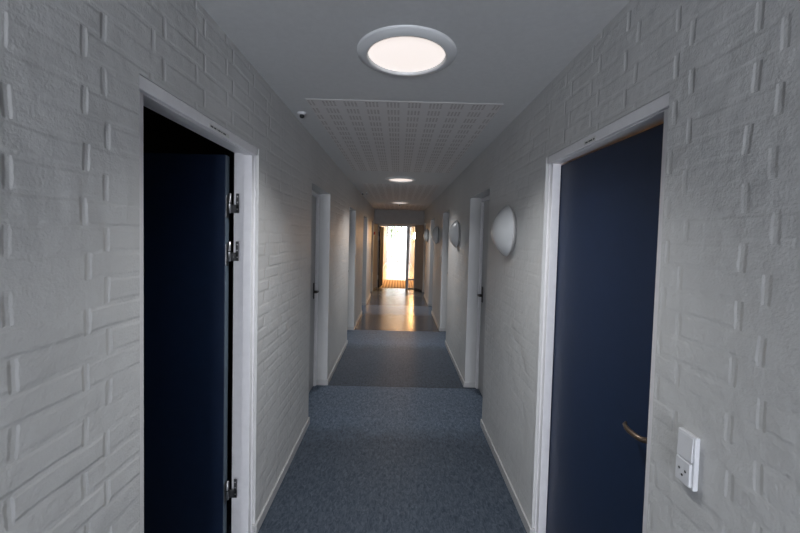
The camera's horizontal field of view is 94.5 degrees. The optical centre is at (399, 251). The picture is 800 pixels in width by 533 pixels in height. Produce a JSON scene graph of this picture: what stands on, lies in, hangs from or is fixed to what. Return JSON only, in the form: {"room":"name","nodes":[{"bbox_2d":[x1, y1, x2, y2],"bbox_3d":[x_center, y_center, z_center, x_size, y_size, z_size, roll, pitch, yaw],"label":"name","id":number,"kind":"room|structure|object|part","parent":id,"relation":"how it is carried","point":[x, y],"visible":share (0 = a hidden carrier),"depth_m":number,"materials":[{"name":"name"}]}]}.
{"room":"corridor","nodes":[
{"label":"corridor","id":0,"kind":"room"},
{"bbox_2d":[143,106,233,455],"bbox_3d":[-2.489,0.257,1.049,3.213,2.600,3.500,1,2,0],"label":"wall","id":1,"kind":"structure","parent":0,"point":[161,134],"depth_m":2.67,"materials":[{"name":"paint"}]},
{"bbox_2d":[0,0,386,532],"bbox_3d":[-0.985,-0.015,10.403,0.352,2.500,29.200,1,2,0],"label":"wall","id":2,"kind":"structure","parent":0,"point":[70,70],"depth_m":0.96,"materials":[{"name":"white paint"}]},
{"bbox_2d":[139,74,256,532],"bbox_3d":[-1.247,0.515,1.548,0.944,2.110,0.910,1,2,0],"label":"door","id":3,"kind":"structure","parent":2,"relation":"in","point":[185,206],"depth_m":1.94,"materials":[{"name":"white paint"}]},
{"bbox_2d":[209,123,228,138],"bbox_3d":[-0.749,-0.500,1.536,0.002,0.017,0.168,1,2,0],"label":"strip","id":4,"kind":"object","parent":3,"relation":"attached to","point":[211,126],"visible":1,"depth_m":1.52,"materials":[{"name":"white metal"}]},
{"bbox_2d":[251,289,372,532],"bbox_3d":[-0.862,1.469,3.663,0.131,0.060,15.616,1,2,0],"label":"baseboard","id":5,"kind":"structure","parent":2,"relation":"attached to","point":[255,528],"depth_m":2.68,"materials":[{"name":"paint"}]},
{"bbox_2d":[309,190,319,391],"bbox_3d":[-0.931,0.442,3.642,0.138,2.110,0.860,1,2,0],"label":"door","id":6,"kind":"structure","parent":2,"relation":"in","point":[314,291],"depth_m":3.99,"materials":[{"name":"white paint"}]},
{"bbox_2d":[227,262,526,532],"bbox_3d":[-0.074,1.321,10.358,8.400,0.120,29.400,1,2,0],"label":"floor","id":7,"kind":"structure","parent":0,"point":[395,441],"depth_m":2.93,"materials":[{"name":"blue carpet"}]},
{"bbox_2d":[380,280,413,287],"bbox_3d":[-0.085,1.144,13.229,1.460,0.012,2.150,1,2,0],"label":"doormat","id":8,"kind":"object","parent":7,"relation":"on","point":[386,283],"visible":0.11,"depth_m":13.05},
{"bbox_2d":[387,226,409,261],"bbox_3d":[-0.109,-0.555,24.982,1.540,2.500,0.070,1,2,0],"label":"window","id":9,"kind":"structure","parent":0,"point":[387,226],"depth_m":24.95,"materials":[{"name":"white paint"}]},
{"bbox_2d":[373,209,423,289],"bbox_3d":[-0.047,-0.042,11.712,1.536,2.500,0.570,1,2,0],"label":"wall","id":10,"kind":"structure","parent":0,"point":[384,217],"depth_m":11.45,"materials":[{"name":"grey paint"}]},
{"bbox_2d":[377,224,415,288],"bbox_3d":[-0.128,0.154,12.297,1.235,2.060,0.835,1,2,0],"label":"door","id":11,"kind":"structure","parent":10,"relation":"in","point":[380,228],"depth_m":11.93,"materials":[{"name":"grey metal"}]},
{"bbox_2d":[197,0,630,210],"bbox_3d":[-0.008,-1.296,10.258,2.240,0.120,29.400,1,2,0],"label":"ceiling","id":12,"kind":"structure","parent":0,"point":[509,52],"depth_m":1.65,"materials":[{"name":"paint"}]},
{"bbox_2d":[297,111,306,117],"bbox_3d":[-0.674,-0.936,2.543,0.060,0.040,0.060,1,2,0],"label":"ceiling sensor","id":13,"kind":"object","parent":12,"relation":"attached to","point":[302,114],"visible":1,"depth_m":2.53,"materials":[{"name":"white plastic"}]},
{"bbox_2d":[376,204,422,209],"bbox_3d":[-0.009,-1.237,10.310,1.224,0.003,1.900,1,2,0],"label":"ceiling panel","id":14,"kind":"object","parent":12,"relation":"attached to","point":[380,206],"visible":1,"depth_m":10.19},
{"bbox_2d":[391,201,408,203],"bbox_3d":[-0.003,-1.172,8.882,0.451,0.022,0.451,1,2,0],"label":"recessed light","id":15,"kind":"object","parent":12,"relation":"in","point":[395,202],"visible":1,"depth_m":8.76,"materials":[{"name":"white plastic"}]},
{"bbox_2d":[362,183,438,199],"bbox_3d":[0.006,-1.110,7.011,1.224,0.003,2.382,1,2,0],"label":"ceiling panel","id":16,"kind":"object","parent":12,"relation":"attached to","point":[375,190],"visible":1,"depth_m":6.70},
{"bbox_2d":[385,177,416,182],"bbox_3d":[0.013,-1.034,5.334,0.451,0.022,0.451,1,2,0],"label":"recessed light","id":17,"kind":"object","parent":12,"relation":"in","point":[391,179],"visible":1,"depth_m":5.29,"materials":[{"name":"white plastic"}]},
{"bbox_2d":[390,179,411,180],"bbox_3d":[0.013,-1.037,5.334,0.352,0.006,0.352,1,2,0],"label":"diffuser","id":18,"kind":"object","parent":17,"relation":"attached to","point":[390,179],"depth_m":5.36,"materials":[{"name":"white plastic"}]},
{"bbox_2d":[306,99,502,172],"bbox_3d":[0.022,-0.974,3.501,1.224,0.003,2.437,1,2,0],"label":"ceiling panel","id":19,"kind":"object","parent":12,"relation":"attached to","point":[371,135],"visible":1,"depth_m":2.90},
{"bbox_2d":[357,25,456,75],"bbox_3d":[0.030,-0.894,1.687,0.451,0.022,0.451,1,2,0],"label":"recessed light","id":20,"kind":"object","parent":12,"relation":"in","point":[398,50],"visible":1,"depth_m":1.64,"materials":[{"name":"white plastic"}]},
{"bbox_2d":[368,37,444,71],"bbox_3d":[0.030,-0.896,1.687,0.352,0.006,0.352,1,2,0],"label":"diffuser","id":21,"kind":"object","parent":20,"relation":"attached to","point":[385,54],"depth_m":1.67,"materials":[{"name":"white plastic"}]},
{"bbox_2d":[409,0,799,532],"bbox_3d":[0.902,0.032,10.413,0.352,2.500,29.200,1,2,0],"label":"wall","id":22,"kind":"structure","parent":0,"point":[727,360],"depth_m":0.98,"materials":[{"name":"white brick"}]},
{"bbox_2d":[423,229,428,241],"bbox_3d":[0.678,-0.423,9.774,0.127,0.362,0.362,1,2,0],"label":"wall lamp","id":23,"kind":"object","parent":22,"relation":"attached to","point":[426,233],"visible":0.99,"depth_m":9.65,"materials":[{"name":"grey glass"}]},
{"bbox_3d":[0.661,-0.424,9.774,0.094,0.355,0.355,1,2,0],"label":"lamp shade","id":24,"kind":"part","parent":23,"relation":"part of","materials":[{"name":"white glass"}]},
{"bbox_2d":[432,226,438,243],"bbox_3d":[0.689,-0.327,7.296,0.127,0.362,0.362,1,2,0],"label":"wall lamp","id":25,"kind":"object","parent":22,"relation":"attached to","point":[435,233],"visible":1,"depth_m":7.18,"materials":[{"name":"grey glass"}]},
{"bbox_2d":[449,220,459,247],"bbox_3d":[0.701,-0.232,4.838,0.127,0.362,0.362,1,2,0],"label":"wall lamp","id":26,"kind":"object","parent":22,"relation":"attached to","point":[454,231],"visible":1,"depth_m":4.72,"materials":[{"name":"grey glass"}]},
{"bbox_2d":[422,290,534,532],"bbox_3d":[0.781,1.510,3.673,0.131,0.060,15.616,1,2,0],"label":"baseboard","id":27,"kind":"structure","parent":22,"relation":"attached to","point":[519,508],"depth_m":2.73,"materials":[{"name":"paint"}]},
{"bbox_2d":[475,195,489,396],"bbox_3d":[0.901,0.487,3.687,0.138,2.110,0.858,1,2,0],"label":"door","id":28,"kind":"structure","parent":22,"relation":"in","point":[484,221],"depth_m":4.02,"materials":[{"name":"white paint"}]},
{"bbox_2d":[491,205,516,256],"bbox_3d":[0.711,-0.146,2.600,0.127,0.362,0.362,1,2,0],"label":"wall lamp","id":29,"kind":"object","parent":22,"relation":"attached to","point":[504,226],"visible":1,"depth_m":2.49,"materials":[{"name":"grey glass"}]},
{"bbox_2d":[534,93,668,532],"bbox_3d":[0.830,0.566,1.579,0.130,2.110,0.904,1,2,0],"label":"door","id":30,"kind":"structure","parent":22,"relation":"in","point":[605,205],"depth_m":1.54,"materials":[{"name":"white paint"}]},
{"bbox_2d":[584,136,595,145],"bbox_3d":[0.790,-0.461,1.542,0.002,0.017,0.095,1,2,0],"label":"strip","id":31,"kind":"object","parent":30,"relation":"attached to","point":[592,139],"visible":1,"depth_m":1.53,"materials":[{"name":"white metal"}]},
{"bbox_3d":[0.815,0.620,1.271,0.064,0.020,0.121,1,2,-2],"label":"handle","id":32,"kind":"part","parent":30,"relation":"part of","materials":[{"name":"brown metal"}]},
{"bbox_2d":[675,427,700,491],"bbox_3d":[0.756,0.545,0.976,0.021,0.140,0.060,1,2,0],"label":"switch plate","id":33,"kind":"object","parent":22,"relation":"attached to","point":[688,446],"visible":1,"depth_m":0.96,"materials":[{"name":"white plastic"}]},
{"bbox_2d":[604,122,663,147],"bbox_3d":[2.496,0.382,1.077,3.213,2.600,3.500,1,2,0],"label":"wall","id":34,"kind":"structure","parent":0,"point":[662,122],"depth_m":2.68,"materials":[{"name":"grey paint"}]},
{"label":"outside","id":35,"kind":"structure","parent":0,"visible":0},
{"bbox_2d":[387,248,405,261],"bbox_3d":[-0.214,0.274,40.050,28.000,0.280,29.980,1,2,0],"label":"ground","id":36,"kind":"structure","parent":35,"point":[401,253],"depth_m":34.27,"materials":[{"name":"white"}]},
{"bbox_2d":[388,226,403,257],"bbox_3d":[-0.666,-1.141,30.452,2.083,3.271,1.969,1,2,0],"label":"tree","id":37,"kind":"object","parent":36,"relation":"on","point":[392,229],"visible":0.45,"depth_m":30.42,"materials":[{"name":"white plant"}]},
{"bbox_3d":[-0.648,-1.843,30.424,2.083,1.866,1.969,1,2,0],"label":"crown","id":38,"kind":"part","parent":37,"relation":"part of","materials":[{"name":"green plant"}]}
]}

